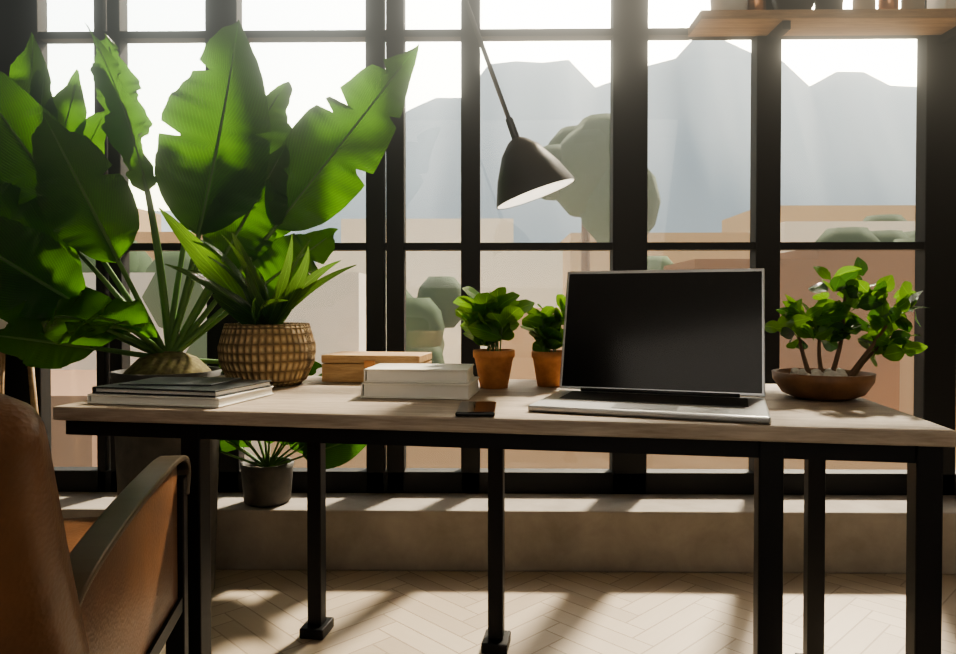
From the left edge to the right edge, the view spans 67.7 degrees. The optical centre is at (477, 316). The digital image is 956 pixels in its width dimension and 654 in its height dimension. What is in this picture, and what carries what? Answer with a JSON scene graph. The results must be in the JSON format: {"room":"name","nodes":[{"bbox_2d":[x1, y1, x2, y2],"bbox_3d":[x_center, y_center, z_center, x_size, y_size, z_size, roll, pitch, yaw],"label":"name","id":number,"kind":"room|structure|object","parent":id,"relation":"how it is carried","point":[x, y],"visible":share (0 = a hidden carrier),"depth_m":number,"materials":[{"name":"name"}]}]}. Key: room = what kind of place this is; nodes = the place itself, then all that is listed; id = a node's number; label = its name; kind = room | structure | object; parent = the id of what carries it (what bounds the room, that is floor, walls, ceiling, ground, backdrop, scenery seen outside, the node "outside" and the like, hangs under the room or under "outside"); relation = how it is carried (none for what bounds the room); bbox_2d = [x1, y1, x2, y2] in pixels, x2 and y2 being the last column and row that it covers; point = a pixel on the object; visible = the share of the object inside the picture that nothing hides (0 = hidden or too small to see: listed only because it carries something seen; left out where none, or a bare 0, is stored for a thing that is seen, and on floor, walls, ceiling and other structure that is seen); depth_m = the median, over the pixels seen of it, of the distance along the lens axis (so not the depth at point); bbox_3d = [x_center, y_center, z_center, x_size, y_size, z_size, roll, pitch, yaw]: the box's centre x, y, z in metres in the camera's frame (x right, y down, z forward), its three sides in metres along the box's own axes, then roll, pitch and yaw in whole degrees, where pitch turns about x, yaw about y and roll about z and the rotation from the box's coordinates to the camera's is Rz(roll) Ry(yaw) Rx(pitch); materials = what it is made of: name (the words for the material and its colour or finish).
{"room":"office","nodes":[
{"label":"office","id":0,"kind":"room"},
{"bbox_2d":[0,0,955,494],"bbox_3d":[0.411,-0.546,2.806,4.600,2.480,0.070,0,1,1],"label":"window","id":1,"kind":"structure","parent":0,"point":[386,34],"depth_m":2.79,"materials":[{"name":"black metal"}]},
{"bbox_2d":[58,492,955,573],"bbox_3d":[0.410,0.805,2.752,4.600,0.220,0.390,0,1,1],"label":"sill","id":2,"kind":"structure","parent":1,"relation":"attached to","point":[708,533],"depth_m":2.56,"materials":[{"name":"concrete"}]},
{"bbox_2d":[0,32,105,414],"bbox_3d":[-1.613,-0.164,2.675,0.527,1.719,0.237,0,1,1],"label":"plant","id":3,"kind":"object","parent":2,"relation":"on","point":[65,106],"visible":0.19,"depth_m":2.59,"materials":[{"name":"green plant"}]},
{"bbox_2d":[219,373,365,506],"bbox_3d":[-0.792,0.413,2.611,0.890,0.566,0.324,0,1,1],"label":"potted plant","id":4,"kind":"object","parent":2,"relation":"on","point":[266,479],"visible":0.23,"depth_m":2.61,"materials":[{"name":"plant"}]},
{"bbox_2d":[688,8,955,43],"bbox_3d":[1.754,-1.082,2.655,1.890,0.065,0.170,0,1,1],"label":"shelf","id":5,"kind":"object","parent":1,"relation":"attached to","point":[773,26],"visible":1,"depth_m":2.62,"materials":[{"name":"brown wood"}]},
{"bbox_2d":[710,0,747,9],"bbox_3d":[0.939,-1.176,2.667,0.143,0.122,0.132,0,1,1],"label":"cup","id":6,"kind":"object","parent":5,"relation":"on","point":[728,4],"visible":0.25,"depth_m":2.62,"materials":[{"name":"white ceramic"}]},
{"bbox_2d":[747,0,765,9],"bbox_3d":[1.039,-1.183,2.665,0.070,0.135,0.065,0,1,1],"label":"can","id":7,"kind":"object","parent":5,"relation":"on","point":[756,4],"visible":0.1,"depth_m":2.64,"materials":[{"name":"brown"}]},
{"bbox_2d":[771,0,814,9],"bbox_3d":[1.179,-1.243,2.662,0.156,0.256,0.144,0,1,1],"label":"vase","id":8,"kind":"object","parent":5,"relation":"on","point":[790,4],"visible":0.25,"depth_m":2.62,"materials":[{"name":"grey ceramic"}]},
{"bbox_2d":[814,0,842,8],"bbox_3d":[1.309,-1.183,2.661,0.104,0.135,0.096,0,1,1],"label":"jar","id":9,"kind":"object","parent":5,"relation":"on","point":[828,4],"visible":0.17,"depth_m":2.63,"materials":[{"name":"grey ceramic"}]},
{"bbox_2d":[852,0,875,8],"bbox_3d":[1.439,-1.193,2.659,0.078,0.155,0.072,0,1,1],"label":"jar","id":10,"kind":"object","parent":5,"relation":"on","point":[863,4],"visible":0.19,"depth_m":2.63,"materials":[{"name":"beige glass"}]},
{"bbox_2d":[878,0,898,8],"bbox_3d":[1.529,-1.183,2.657,0.068,0.135,0.062,0,1,1],"label":"jar","id":11,"kind":"object","parent":5,"relation":"on","point":[888,4],"visible":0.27,"depth_m":2.63,"materials":[{"name":"orange metal"}]},
{"bbox_2d":[901,0,924,8],"bbox_3d":[1.619,-1.183,2.656,0.078,0.135,0.072,0,1,1],"label":"jar","id":12,"kind":"object","parent":5,"relation":"on","point":[912,4],"visible":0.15,"depth_m":2.63,"materials":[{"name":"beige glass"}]},
{"bbox_2d":[927,0,955,8],"bbox_3d":[1.942,-1.227,2.668,0.497,0.223,0.175,0,1,1],"label":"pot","id":13,"kind":"object","parent":5,"relation":"on","point":[940,4],"visible":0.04,"depth_m":2.62,"materials":[{"name":"white ceramic"}]},
{"bbox_2d":[160,570,955,653],"bbox_3d":[0.375,1.000,0.520,5.000,0.100,5.220,0,1,1],"label":"floor","id":14,"kind":"structure","parent":0,"point":[370,612],"depth_m":2.23,"materials":[{"name":"beige wood"}]},
{"bbox_2d":[0,393,190,653],"bbox_3d":[-0.802,0.504,0.955,0.670,0.876,0.803,0,1,-10],"label":"chair","id":15,"kind":"object","parent":14,"relation":"on","point":[112,578],"visible":1,"depth_m":0.88,"materials":[{"name":"brown leather"}]},
{"bbox_2d":[0,20,418,592],"bbox_3d":[-0.927,-0.004,2.251,1.370,1.850,0.566,0,1,-26],"label":"plant","id":16,"kind":"object","parent":14,"relation":"on","point":[249,167],"visible":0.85,"depth_m":2.22,"materials":[{"name":"green plant"}]},
{"bbox_2d":[53,375,955,653],"bbox_3d":[0.019,0.556,1.679,1.701,0.750,0.722,0,1,10],"label":"desk","id":17,"kind":"object","parent":14,"relation":"on","point":[315,413],"visible":0.83,"depth_m":1.37,"materials":[{"name":"brown wood"}]},
{"bbox_2d":[87,377,273,407],"bbox_3d":[-0.650,0.163,1.583,0.311,0.038,0.227,0,1,12],"label":"notebooks","id":18,"kind":"object","parent":17,"relation":"on","point":[213,392],"visible":1,"depth_m":1.50,"materials":[{"name":"white paper"}]},
{"bbox_2d":[159,208,355,386],"bbox_3d":[-0.554,-0.050,1.854,0.480,0.454,0.428,0,1,10],"label":"potted plant","id":19,"kind":"object","parent":17,"relation":"on","point":[262,340],"visible":1,"depth_m":1.80,"materials":[{"name":"wicker"}]},
{"bbox_2d":[321,351,431,382],"bbox_3d":[-0.278,0.139,1.987,0.272,0.074,0.165,0,1,8],"label":"wooden box","id":20,"kind":"object","parent":17,"relation":"on","point":[345,366],"visible":0.75,"depth_m":1.92,"materials":[{"name":"brown wood"}]},
{"bbox_2d":[361,363,479,399],"bbox_3d":[-0.131,0.148,1.670,0.249,0.064,0.181,0,1,8],"label":"books","id":21,"kind":"object","parent":17,"relation":"on","point":[421,381],"visible":0.98,"depth_m":1.59,"materials":[{"name":"white paper"}]},
{"bbox_2d":[455,401,496,416],"bbox_3d":[-0.002,0.181,1.403,0.074,0.008,0.152,0,1,3],"label":"phone","id":22,"kind":"object","parent":17,"relation":"on","point":[479,408],"visible":0.96,"depth_m":1.37,"materials":[{"name":"black glass"}]},
{"bbox_2d":[453,286,534,388],"bbox_3d":[0.039,0.050,1.821,0.227,0.257,0.284,0,1,10],"label":"herb pot","id":23,"kind":"object","parent":17,"relation":"on","point":[492,318],"visible":1,"depth_m":1.76,"materials":[{"name":"ceramic"}]},
{"bbox_2d":[520,294,565,386],"bbox_3d":[0.183,0.060,1.841,0.160,0.236,0.166,0,1,10],"label":"herb pot","id":24,"kind":"object","parent":17,"relation":"on","point":[544,327],"visible":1,"depth_m":1.81,"materials":[{"name":"ceramic"}]},
{"bbox_2d":[528,268,770,423],"bbox_3d":[0.364,0.039,1.480,0.440,0.289,0.355,0,1,20],"label":"laptop","id":25,"kind":"object","parent":17,"relation":"on","point":[688,344],"visible":1,"depth_m":1.58,"materials":[{"name":"silver metal"}]},
{"bbox_2d":[765,257,927,400],"bbox_3d":[0.817,0.023,1.586,0.317,0.318,0.212,0,1,10],"label":"bonsai plant","id":26,"kind":"object","parent":17,"relation":"on","point":[832,322],"visible":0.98,"depth_m":1.57,"materials":[{"name":"green plant"}]},
{"bbox_3d":[0.375,-1.810,0.476,4.900,0.120,4.920,0,1,1],"label":"ceiling","id":27,"kind":"structure","parent":0,"visible":0},
{"bbox_2d":[463,0,574,209],"bbox_3d":[-0.080,-1.030,1.886,0.675,1.484,0.220,0,1,1],"label":"pendant lamp","id":28,"kind":"object","parent":27,"relation":"hanging from","point":[530,170],"visible":1,"depth_m":1.84,"materials":[{"name":"grey metal"}]},
{"label":"outside","id":29,"kind":"structure","parent":0,"visible":0},
{"bbox_2d":[51,40,955,469],"bbox_3d":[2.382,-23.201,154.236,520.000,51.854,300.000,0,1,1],"label":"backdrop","id":30,"kind":"structure","parent":29,"point":[583,136],"depth_m":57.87,"materials":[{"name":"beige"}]}
]}

